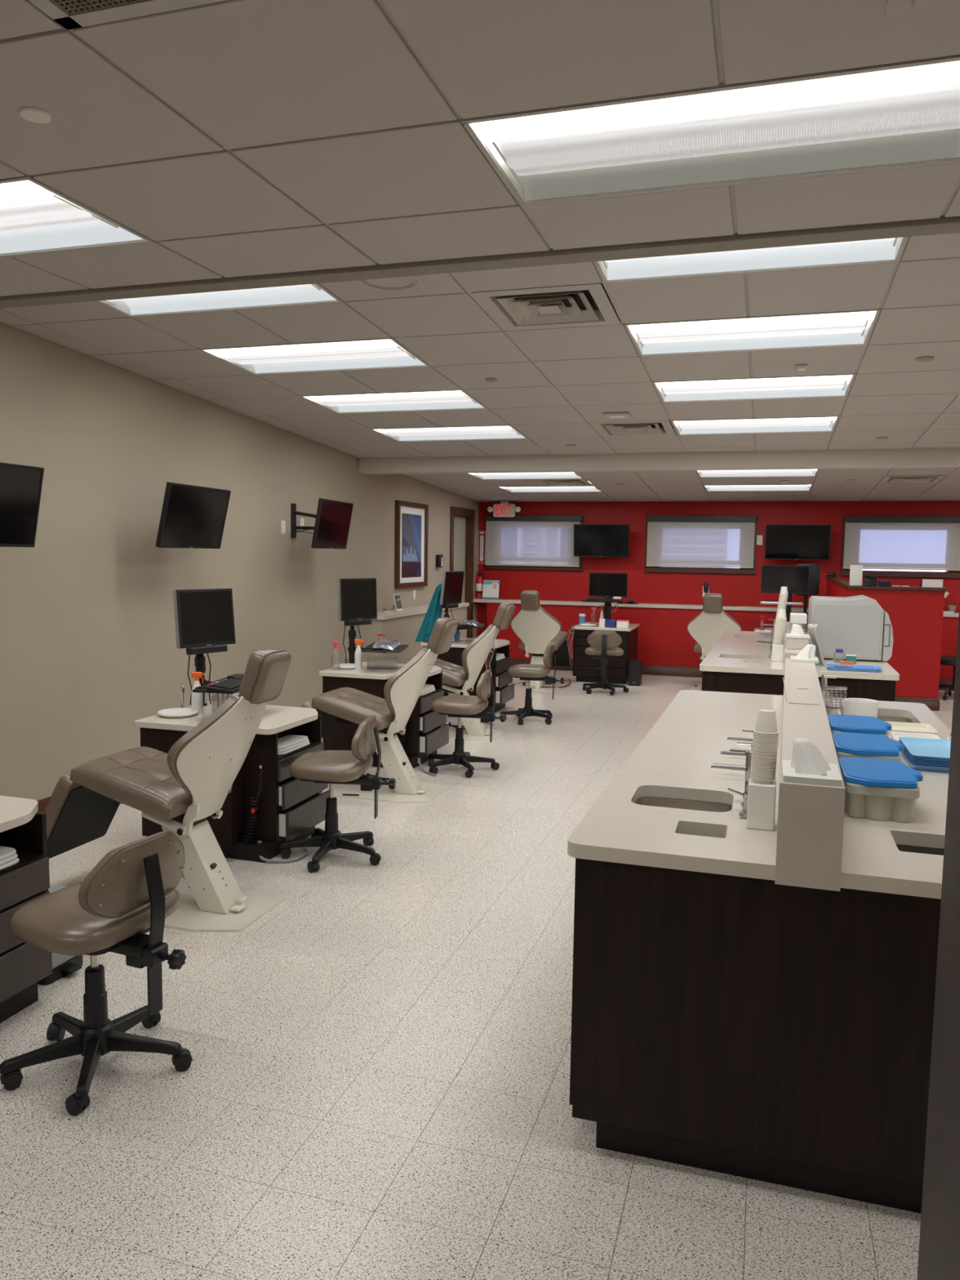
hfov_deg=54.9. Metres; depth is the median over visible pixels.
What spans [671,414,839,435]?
light
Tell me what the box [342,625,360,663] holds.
post
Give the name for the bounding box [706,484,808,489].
diffuser
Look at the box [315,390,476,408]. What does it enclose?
diffuser
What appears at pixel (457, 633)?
spray bottle
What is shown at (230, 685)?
keyboard
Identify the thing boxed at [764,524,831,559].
television
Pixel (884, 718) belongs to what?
sink
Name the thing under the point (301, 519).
wall outlet
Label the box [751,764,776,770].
paper cup
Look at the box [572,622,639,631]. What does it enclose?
countertop
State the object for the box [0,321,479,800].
wall
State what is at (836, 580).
trim
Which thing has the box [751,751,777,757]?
paper cup
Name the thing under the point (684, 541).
roller shade
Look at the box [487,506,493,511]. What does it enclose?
lamp
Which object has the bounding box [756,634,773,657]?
faucet
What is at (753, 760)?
paper cup
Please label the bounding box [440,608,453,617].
post
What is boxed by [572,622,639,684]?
desk
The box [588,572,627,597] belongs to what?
monitor
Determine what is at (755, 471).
diffuser
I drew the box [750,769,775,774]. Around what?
paper cup
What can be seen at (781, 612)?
paper cup
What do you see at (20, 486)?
television
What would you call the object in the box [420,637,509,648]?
countertop
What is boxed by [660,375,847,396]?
diffuser
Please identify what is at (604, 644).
stool
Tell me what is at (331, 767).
stool
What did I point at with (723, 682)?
base cabinet
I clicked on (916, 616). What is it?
wall
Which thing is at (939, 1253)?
trim
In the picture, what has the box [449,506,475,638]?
trim
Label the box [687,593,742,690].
dental chair
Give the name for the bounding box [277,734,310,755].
paper towels
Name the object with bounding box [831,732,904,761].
tub
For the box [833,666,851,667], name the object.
packet
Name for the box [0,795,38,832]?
countertop
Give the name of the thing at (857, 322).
diffuser
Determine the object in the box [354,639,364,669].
spray bottle
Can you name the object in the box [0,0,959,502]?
ceiling
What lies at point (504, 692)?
desk
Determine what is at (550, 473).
diffuser
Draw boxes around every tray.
[191,677,239,693]
[360,641,408,653]
[457,621,484,627]
[582,600,622,603]
[582,600,637,604]
[760,600,804,605]
[826,663,882,672]
[886,721,937,734]
[889,731,941,742]
[898,737,951,759]
[898,739,949,762]
[898,741,949,764]
[900,751,949,772]
[902,751,949,767]
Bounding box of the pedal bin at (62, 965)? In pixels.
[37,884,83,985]
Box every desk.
[0,795,52,1023]
[133,701,329,862]
[319,662,448,768]
[420,637,514,713]
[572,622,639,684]
[754,627,807,633]
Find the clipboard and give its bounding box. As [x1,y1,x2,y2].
[807,623,825,666]
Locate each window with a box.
[484,515,583,570]
[644,515,757,573]
[840,515,959,577]
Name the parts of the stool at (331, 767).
leg, leg, leg, seat, gas rod, leg, leg, backrest, knob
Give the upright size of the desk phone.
0.136 m
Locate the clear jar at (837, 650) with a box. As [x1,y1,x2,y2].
[835,648,843,653]
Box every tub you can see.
[827,714,892,737]
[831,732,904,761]
[838,757,923,822]
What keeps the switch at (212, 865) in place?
attached to the dental chair at (176, 790)
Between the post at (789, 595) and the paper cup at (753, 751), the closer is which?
the paper cup at (753, 751)
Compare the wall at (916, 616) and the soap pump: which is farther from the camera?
the wall at (916, 616)
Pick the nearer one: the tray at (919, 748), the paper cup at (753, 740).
the paper cup at (753, 740)
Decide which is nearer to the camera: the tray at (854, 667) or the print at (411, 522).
the tray at (854, 667)
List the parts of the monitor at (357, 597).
casing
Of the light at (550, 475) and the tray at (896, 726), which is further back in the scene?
the light at (550, 475)
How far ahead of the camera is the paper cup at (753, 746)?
2.68 m
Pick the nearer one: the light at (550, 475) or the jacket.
the jacket
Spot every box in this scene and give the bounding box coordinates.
[226,673,244,679]
[605,619,616,627]
[613,596,621,599]
[616,619,629,627]
[840,661,854,664]
[845,654,857,663]
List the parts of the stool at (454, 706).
leg, leg, seat, gas rod, leg, leg, backrest, knob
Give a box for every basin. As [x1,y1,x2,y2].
[157,707,197,718]
[334,663,355,669]
[580,623,596,626]
[754,629,771,631]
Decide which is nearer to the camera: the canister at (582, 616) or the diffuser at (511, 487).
the diffuser at (511, 487)
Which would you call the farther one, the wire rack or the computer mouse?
the computer mouse
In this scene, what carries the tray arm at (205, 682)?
attached to the post at (199, 660)
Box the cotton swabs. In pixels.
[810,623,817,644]
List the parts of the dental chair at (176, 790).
seat, link arm, link arm, floor plate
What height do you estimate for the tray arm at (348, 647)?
0.034 m
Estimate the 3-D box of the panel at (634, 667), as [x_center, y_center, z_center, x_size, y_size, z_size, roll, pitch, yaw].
[2.033,0.434,12.162,0.136,0.285,0.006,2,6,17]
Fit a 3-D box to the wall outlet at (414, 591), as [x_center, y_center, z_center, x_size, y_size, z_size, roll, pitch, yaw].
[-0.830,-0.574,11.713,0.008,0.120,0.075,2,6,17]
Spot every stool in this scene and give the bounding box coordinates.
[0,831,192,1115]
[279,714,395,872]
[428,669,505,777]
[499,644,564,724]
[582,630,628,695]
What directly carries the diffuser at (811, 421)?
on the light at (753, 425)
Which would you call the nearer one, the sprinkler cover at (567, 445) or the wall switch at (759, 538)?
the sprinkler cover at (567, 445)
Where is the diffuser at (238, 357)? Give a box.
[220,339,415,367]
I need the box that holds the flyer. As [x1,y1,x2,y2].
[482,580,499,599]
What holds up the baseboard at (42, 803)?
attached to the wall at (89, 651)
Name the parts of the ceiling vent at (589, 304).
plate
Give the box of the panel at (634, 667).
[628,662,639,684]
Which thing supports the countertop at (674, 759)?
on the base cabinet at (765, 1030)
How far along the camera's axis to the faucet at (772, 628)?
8.13 m
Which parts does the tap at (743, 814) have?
lever, stem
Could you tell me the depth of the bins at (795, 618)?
7.13 m
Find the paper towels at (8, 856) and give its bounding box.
[0,845,19,870]
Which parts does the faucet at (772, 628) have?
spout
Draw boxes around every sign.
[477,530,485,564]
[487,501,520,516]
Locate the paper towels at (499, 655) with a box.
[496,653,505,661]
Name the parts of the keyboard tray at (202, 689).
rail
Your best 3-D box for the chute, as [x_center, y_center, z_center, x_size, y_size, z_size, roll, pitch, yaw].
[1.258,0.767,2.612,0.197,0.310,0.221,2,6,17]
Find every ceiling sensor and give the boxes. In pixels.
[603,411,631,417]
[795,364,808,370]
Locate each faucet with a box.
[711,748,751,807]
[720,742,752,756]
[727,729,753,742]
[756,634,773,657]
[758,627,773,648]
[762,618,775,635]
[821,674,847,701]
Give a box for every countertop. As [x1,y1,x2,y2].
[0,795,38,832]
[133,701,318,734]
[319,662,441,679]
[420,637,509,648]
[567,689,951,898]
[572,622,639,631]
[699,630,899,680]
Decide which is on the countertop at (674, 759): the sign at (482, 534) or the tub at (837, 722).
the tub at (837, 722)
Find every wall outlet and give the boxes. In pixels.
[280,520,285,533]
[300,518,303,526]
[413,590,415,599]
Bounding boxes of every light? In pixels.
[0,173,154,257]
[96,283,342,317]
[199,336,431,375]
[300,388,488,413]
[370,423,528,441]
[460,54,959,206]
[468,471,584,479]
[497,484,603,493]
[593,236,908,283]
[623,307,880,356]
[652,372,856,403]
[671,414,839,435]
[695,469,818,477]
[702,484,813,491]
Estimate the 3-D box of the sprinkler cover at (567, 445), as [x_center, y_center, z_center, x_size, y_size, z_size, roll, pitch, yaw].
[0.861,-1.840,8.733,0.089,0.013,0.089,3,6,24]
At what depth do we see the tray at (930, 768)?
3.48 m
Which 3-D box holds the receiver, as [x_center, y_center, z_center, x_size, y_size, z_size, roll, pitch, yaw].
[4.702,-0.873,12.334,0.120,0.058,0.100,2,6,17]
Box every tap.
[181,685,184,707]
[346,648,349,663]
[727,787,747,818]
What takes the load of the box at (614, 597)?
on the keyboard at (589, 598)
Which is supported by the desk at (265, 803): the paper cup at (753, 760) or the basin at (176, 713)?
the basin at (176, 713)
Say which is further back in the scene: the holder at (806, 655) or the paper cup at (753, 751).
the holder at (806, 655)
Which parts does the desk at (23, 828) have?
drawer, drawer, drawer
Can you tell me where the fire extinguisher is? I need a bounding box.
[475,570,484,599]
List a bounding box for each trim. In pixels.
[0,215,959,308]
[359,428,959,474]
[373,602,469,620]
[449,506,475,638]
[473,598,959,617]
[826,575,947,591]
[916,603,959,1279]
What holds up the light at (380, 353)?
attached to the ceiling
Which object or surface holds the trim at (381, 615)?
on the wall at (405, 630)
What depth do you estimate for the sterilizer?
7.22 m
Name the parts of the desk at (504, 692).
drawer, drawer, drawer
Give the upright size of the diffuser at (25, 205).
0.066 m
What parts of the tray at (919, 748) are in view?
floor panel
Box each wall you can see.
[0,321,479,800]
[359,606,466,663]
[476,475,959,637]
[486,602,958,679]
[826,578,848,596]
[848,588,944,711]
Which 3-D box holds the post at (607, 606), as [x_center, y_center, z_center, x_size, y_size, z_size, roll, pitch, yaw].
[1.752,-0.478,12.722,0.180,0.550,0.290,2,6,17]
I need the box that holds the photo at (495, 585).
[491,582,498,590]
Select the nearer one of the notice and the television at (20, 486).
the television at (20, 486)
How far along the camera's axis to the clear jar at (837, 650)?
7.11 m
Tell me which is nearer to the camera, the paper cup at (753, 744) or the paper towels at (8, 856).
the paper cup at (753, 744)
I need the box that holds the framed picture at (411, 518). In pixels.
[394,500,428,588]
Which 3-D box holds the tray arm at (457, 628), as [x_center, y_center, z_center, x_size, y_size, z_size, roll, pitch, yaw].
[-0.233,-0.127,9.981,0.385,0.034,0.098,-3,7,-39]
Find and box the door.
[453,516,466,602]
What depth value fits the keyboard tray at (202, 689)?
5.09 m
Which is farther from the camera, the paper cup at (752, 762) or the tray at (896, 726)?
the tray at (896, 726)
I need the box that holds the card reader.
[878,580,891,586]
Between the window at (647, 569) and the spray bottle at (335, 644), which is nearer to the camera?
the spray bottle at (335, 644)
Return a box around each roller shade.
[484,515,582,566]
[646,515,756,568]
[843,515,959,570]
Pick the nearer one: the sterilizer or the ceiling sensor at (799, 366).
the ceiling sensor at (799, 366)
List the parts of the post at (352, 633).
post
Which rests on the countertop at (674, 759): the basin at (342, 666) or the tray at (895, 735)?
the tray at (895, 735)
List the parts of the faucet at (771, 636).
spout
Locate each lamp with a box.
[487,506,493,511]
[515,506,520,512]
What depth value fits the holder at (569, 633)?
12.32 m
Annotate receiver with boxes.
[827,572,836,577]
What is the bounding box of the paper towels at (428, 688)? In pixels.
[419,684,435,696]
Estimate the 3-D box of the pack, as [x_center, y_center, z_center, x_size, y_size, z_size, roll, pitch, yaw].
[1.641,-0.228,12.395,0.077,0.110,0.062,2,6,17]
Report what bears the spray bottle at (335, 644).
on the desk at (424, 734)
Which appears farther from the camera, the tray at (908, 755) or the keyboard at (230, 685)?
the keyboard at (230, 685)
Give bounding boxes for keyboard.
[206,675,243,692]
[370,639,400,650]
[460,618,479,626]
[586,597,621,601]
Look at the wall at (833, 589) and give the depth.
11.73 m
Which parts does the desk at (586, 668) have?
drawer, drawer, drawer, drawer, drawer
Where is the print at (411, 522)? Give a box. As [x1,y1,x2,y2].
[401,512,421,577]
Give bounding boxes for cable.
[257,840,308,862]
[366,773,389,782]
[417,758,435,776]
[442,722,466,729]
[522,678,570,687]
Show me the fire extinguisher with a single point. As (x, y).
(479, 580)
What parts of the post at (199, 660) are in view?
post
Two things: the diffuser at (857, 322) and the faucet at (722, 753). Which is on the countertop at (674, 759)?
the faucet at (722, 753)
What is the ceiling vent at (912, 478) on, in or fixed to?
in the ceiling
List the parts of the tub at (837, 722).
lid panel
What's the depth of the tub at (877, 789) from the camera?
2.82 m
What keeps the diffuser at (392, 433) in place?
on the light at (483, 432)
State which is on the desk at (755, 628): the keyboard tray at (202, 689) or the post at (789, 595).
the post at (789, 595)
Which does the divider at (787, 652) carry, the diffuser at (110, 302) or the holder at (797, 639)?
the holder at (797, 639)
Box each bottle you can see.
[191,671,204,714]
[332,640,339,649]
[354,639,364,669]
[454,629,460,640]
[600,606,603,618]
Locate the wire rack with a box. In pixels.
[824,688,846,708]
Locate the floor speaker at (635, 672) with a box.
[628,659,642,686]
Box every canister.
[578,613,586,625]
[825,706,838,715]
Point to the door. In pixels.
(459, 522)
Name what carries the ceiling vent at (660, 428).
in the ceiling
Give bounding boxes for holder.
[435,554,443,567]
[485,643,494,676]
[567,624,574,658]
[781,737,842,786]
[785,623,809,649]
[790,644,818,663]
[849,564,862,586]
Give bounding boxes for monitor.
[173,588,235,654]
[337,577,377,626]
[440,570,464,608]
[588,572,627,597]
[760,564,809,594]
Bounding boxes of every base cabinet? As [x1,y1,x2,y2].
[568,857,941,1213]
[702,671,895,701]
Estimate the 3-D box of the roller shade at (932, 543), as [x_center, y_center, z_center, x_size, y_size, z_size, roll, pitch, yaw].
[5.685,-1.300,12.390,1.520,0.714,0.100,2,6,17]
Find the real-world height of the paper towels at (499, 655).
0.046 m
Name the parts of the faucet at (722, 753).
spout, lever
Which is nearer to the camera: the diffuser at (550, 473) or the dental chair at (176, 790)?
the dental chair at (176, 790)
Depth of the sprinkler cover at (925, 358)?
5.42 m
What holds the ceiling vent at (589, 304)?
in the ceiling
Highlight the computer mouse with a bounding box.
[626,600,634,603]
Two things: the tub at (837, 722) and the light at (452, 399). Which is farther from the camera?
the light at (452, 399)
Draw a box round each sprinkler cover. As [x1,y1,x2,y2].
[18,106,52,123]
[484,377,497,382]
[566,444,575,446]
[875,436,888,439]
[915,355,933,361]
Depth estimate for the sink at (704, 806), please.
3.18 m
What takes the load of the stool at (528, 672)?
on the floor
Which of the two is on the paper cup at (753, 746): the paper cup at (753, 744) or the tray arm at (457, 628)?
the paper cup at (753, 744)
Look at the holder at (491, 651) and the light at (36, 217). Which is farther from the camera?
the holder at (491, 651)
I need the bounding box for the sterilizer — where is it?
[807,595,893,662]
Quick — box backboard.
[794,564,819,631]
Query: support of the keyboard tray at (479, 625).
attached to the post at (446, 615)
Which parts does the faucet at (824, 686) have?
spout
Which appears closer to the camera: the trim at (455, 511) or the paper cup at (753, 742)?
the paper cup at (753, 742)
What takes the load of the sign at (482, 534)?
attached to the wall at (663, 588)
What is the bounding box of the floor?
[0,669,954,1279]
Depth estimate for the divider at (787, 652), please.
6.92 m
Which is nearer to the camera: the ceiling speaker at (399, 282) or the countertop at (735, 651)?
the ceiling speaker at (399, 282)
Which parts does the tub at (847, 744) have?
lid panel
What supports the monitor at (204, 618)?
attached to the post at (199, 660)
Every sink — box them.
[635,796,732,838]
[841,713,913,723]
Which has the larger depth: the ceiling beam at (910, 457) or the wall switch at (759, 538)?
the wall switch at (759, 538)
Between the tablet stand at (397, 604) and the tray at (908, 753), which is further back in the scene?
the tablet stand at (397, 604)
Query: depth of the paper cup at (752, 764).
2.69 m
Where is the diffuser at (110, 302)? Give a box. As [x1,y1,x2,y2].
[104,284,320,306]
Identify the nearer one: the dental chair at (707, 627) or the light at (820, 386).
the light at (820, 386)
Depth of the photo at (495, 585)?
14.02 m
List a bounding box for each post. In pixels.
[187,646,211,706]
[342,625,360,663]
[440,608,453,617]
[604,596,611,619]
[786,593,791,622]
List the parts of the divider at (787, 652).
access panel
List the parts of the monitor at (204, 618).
casing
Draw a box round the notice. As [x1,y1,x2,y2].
[922,578,942,587]
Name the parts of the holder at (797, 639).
lid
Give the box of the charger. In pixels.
[702,581,737,606]
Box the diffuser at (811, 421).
[677,417,832,431]
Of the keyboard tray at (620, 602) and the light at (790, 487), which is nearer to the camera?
the light at (790, 487)
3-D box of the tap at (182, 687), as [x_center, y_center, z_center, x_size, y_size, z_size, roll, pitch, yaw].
[-1.764,0.344,5.484,0.036,0.148,0.090,-1,6,-23]
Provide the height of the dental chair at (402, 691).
1.262 m
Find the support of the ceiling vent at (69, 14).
in the ceiling
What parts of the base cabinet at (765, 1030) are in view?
door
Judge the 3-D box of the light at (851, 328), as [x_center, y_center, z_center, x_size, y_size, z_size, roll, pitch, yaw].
[1.480,-1.746,5.087,1.275,0.172,0.651,2,6,17]
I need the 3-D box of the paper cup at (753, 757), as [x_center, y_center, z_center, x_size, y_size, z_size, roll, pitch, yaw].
[0.835,0.317,2.712,0.072,0.066,0.072,2,6,17]
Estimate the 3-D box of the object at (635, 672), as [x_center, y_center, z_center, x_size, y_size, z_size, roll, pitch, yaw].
[2.065,0.435,12.265,0.150,0.325,0.228,2,6,17]
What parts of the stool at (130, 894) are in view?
leg, leg, leg, seat, gas rod, backrest, leg, leg, knob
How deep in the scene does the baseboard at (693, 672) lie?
13.27 m
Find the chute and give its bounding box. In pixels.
[896,844,944,855]
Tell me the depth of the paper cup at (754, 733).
2.68 m
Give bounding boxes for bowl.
[843,697,879,717]
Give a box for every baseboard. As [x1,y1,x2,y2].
[37,795,51,813]
[510,657,952,690]
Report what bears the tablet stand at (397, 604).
on the trim at (381, 615)
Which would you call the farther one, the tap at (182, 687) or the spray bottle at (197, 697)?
the tap at (182, 687)
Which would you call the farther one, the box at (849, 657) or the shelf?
the shelf
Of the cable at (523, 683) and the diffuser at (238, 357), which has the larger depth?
the cable at (523, 683)
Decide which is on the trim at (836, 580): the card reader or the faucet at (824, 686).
the card reader
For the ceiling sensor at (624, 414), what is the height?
0.032 m
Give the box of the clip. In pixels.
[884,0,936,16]
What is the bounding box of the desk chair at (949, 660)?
[938,655,955,700]
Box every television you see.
[0,462,44,546]
[155,481,231,548]
[290,497,353,549]
[573,524,629,557]
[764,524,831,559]
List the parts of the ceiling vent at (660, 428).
plate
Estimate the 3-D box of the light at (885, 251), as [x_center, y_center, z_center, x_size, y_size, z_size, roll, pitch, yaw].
[1.097,-1.708,3.843,1.275,0.172,0.651,2,6,17]
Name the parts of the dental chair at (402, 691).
seat, link arm, floor plate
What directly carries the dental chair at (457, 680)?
on the floor
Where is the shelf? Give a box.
[617,602,637,604]
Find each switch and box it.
[209,862,217,869]
[756,535,762,545]
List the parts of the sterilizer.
panel, handle plate, door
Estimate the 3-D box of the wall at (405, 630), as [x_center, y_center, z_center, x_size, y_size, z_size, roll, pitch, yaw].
[-0.760,0.132,11.595,0.270,0.970,3.000,2,6,17]
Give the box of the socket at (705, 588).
[702,586,709,596]
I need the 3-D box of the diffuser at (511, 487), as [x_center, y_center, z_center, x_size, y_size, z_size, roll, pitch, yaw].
[0.944,-2.036,12.271,1.214,0.080,0.336,2,6,17]
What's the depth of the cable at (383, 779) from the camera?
6.88 m
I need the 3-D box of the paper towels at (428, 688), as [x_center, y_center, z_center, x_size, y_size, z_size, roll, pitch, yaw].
[-0.486,0.409,7.584,0.155,0.046,0.360,2,6,17]
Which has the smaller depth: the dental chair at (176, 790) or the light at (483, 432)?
the dental chair at (176, 790)
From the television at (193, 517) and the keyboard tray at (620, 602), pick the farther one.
the keyboard tray at (620, 602)
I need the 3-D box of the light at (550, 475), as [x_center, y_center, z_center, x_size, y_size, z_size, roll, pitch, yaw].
[0.547,-2.018,10.979,1.290,0.168,0.641,2,6,17]
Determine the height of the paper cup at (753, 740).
0.066 m
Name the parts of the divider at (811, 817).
access panel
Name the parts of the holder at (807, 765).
lid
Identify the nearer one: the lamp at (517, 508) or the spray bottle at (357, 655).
the spray bottle at (357, 655)
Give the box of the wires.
[593,604,617,612]
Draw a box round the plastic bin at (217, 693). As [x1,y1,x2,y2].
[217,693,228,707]
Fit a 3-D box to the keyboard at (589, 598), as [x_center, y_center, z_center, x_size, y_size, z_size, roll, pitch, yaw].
[1.672,-0.549,12.483,0.440,0.033,0.150,2,6,17]
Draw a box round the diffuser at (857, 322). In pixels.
[635,311,869,347]
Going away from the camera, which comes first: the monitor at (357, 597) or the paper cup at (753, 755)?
the paper cup at (753, 755)
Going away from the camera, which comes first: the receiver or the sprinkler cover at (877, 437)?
the sprinkler cover at (877, 437)
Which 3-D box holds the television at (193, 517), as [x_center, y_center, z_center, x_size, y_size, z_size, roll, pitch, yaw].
[-2.013,-0.877,6.655,0.369,0.434,1.067,1,5,-4]
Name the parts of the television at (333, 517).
wall plate, arm, arm, casing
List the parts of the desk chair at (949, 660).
leg, seat, leg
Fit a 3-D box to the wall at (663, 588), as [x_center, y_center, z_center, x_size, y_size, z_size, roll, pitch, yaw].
[4.154,-1.090,13.042,8.990,3.280,0.160,2,6,17]
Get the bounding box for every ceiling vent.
[27,0,227,30]
[471,282,620,330]
[533,479,593,485]
[591,420,675,436]
[878,475,946,483]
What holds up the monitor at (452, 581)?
attached to the post at (446, 615)
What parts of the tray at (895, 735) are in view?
floor panel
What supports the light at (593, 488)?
attached to the ceiling
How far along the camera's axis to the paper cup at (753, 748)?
2.68 m
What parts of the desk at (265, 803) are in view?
drawer, drawer, drawer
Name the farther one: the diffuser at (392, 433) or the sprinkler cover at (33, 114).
the diffuser at (392, 433)
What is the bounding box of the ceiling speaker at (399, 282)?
[358,275,420,289]
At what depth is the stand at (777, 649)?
7.10 m
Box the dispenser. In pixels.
[746,778,776,831]
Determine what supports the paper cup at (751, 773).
on the paper cup at (752, 775)
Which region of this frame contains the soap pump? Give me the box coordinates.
[823,675,836,685]
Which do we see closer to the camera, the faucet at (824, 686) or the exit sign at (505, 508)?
the faucet at (824, 686)
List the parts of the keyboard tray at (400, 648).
rail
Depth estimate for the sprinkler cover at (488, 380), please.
6.26 m
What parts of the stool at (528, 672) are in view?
leg, leg, gas rod, seat, leg, leg, backrest, knob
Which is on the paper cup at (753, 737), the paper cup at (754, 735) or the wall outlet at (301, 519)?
the paper cup at (754, 735)
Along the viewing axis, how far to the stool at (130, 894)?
2.90 m
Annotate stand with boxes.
[389,594,403,611]
[771,643,783,662]
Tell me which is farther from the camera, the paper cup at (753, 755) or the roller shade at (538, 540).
the roller shade at (538, 540)
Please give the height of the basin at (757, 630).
0.026 m
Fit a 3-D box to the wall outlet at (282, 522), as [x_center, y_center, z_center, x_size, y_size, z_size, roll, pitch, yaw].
[-1.802,-1.035,8.475,0.008,0.120,0.075,2,6,17]
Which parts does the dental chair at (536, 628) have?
floor plate, seat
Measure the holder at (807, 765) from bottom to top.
0.091 m
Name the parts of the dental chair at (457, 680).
seat, link arm, floor plate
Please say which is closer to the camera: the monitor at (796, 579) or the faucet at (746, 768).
the faucet at (746, 768)
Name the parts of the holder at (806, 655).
lid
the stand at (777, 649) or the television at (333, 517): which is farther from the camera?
the television at (333, 517)
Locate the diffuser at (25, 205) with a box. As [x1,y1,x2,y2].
[0,180,118,232]
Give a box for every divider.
[774,657,845,891]
[783,621,804,675]
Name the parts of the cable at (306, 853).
cord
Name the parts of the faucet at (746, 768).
spout, lever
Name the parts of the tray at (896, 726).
floor panel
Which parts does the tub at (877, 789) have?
lid panel, lid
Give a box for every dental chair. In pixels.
[44,646,291,932]
[302,617,457,803]
[405,601,515,741]
[511,590,572,692]
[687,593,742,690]
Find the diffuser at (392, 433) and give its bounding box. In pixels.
[382,426,519,438]
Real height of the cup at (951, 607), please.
0.151 m
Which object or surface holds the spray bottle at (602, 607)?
on the desk at (586, 668)
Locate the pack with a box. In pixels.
[599,618,605,626]
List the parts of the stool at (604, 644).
leg, leg, seat, backrest, leg, leg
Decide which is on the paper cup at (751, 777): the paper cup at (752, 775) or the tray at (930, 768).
the paper cup at (752, 775)
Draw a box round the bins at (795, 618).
[789,612,807,624]
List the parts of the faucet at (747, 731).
spout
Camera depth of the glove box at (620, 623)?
12.30 m
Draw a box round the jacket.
[414,583,442,641]
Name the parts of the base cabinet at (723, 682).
door, door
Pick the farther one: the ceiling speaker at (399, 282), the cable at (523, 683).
the cable at (523, 683)
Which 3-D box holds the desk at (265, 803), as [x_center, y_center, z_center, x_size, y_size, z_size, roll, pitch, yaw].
[-1.409,0.808,5.397,0.865,0.750,0.755,2,6,17]
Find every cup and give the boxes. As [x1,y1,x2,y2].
[750,767,776,773]
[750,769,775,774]
[750,772,775,777]
[750,773,775,779]
[750,776,775,782]
[751,745,777,750]
[751,747,777,752]
[751,750,777,755]
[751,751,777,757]
[751,754,777,759]
[751,756,777,761]
[751,759,776,764]
[751,760,776,766]
[751,763,776,768]
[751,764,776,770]
[752,734,778,739]
[752,736,777,741]
[752,738,777,743]
[752,741,777,746]
[752,742,777,748]
[753,708,778,734]
[753,732,778,737]
[776,608,786,618]
[779,586,787,594]
[948,601,956,613]
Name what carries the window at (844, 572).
in the wall at (663, 588)
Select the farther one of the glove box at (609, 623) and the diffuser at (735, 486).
the glove box at (609, 623)
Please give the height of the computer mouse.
0.041 m
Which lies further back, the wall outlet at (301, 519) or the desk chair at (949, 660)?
the desk chair at (949, 660)
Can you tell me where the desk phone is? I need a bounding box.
[863,573,877,586]
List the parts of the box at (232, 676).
lid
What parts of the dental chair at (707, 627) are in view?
floor plate, seat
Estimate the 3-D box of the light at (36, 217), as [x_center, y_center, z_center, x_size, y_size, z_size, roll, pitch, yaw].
[-1.862,-1.486,3.194,1.290,0.137,0.590,2,6,17]
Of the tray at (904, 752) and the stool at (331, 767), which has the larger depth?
the stool at (331, 767)
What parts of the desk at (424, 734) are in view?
drawer, drawer, drawer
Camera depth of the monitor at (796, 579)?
11.79 m
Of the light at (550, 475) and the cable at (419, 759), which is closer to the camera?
the cable at (419, 759)
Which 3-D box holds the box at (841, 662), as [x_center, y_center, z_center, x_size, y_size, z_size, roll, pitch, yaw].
[2.779,0.174,6.992,0.102,0.022,0.052,2,6,17]
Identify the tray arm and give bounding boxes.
[199,679,212,684]
[347,646,386,653]
[457,627,469,629]

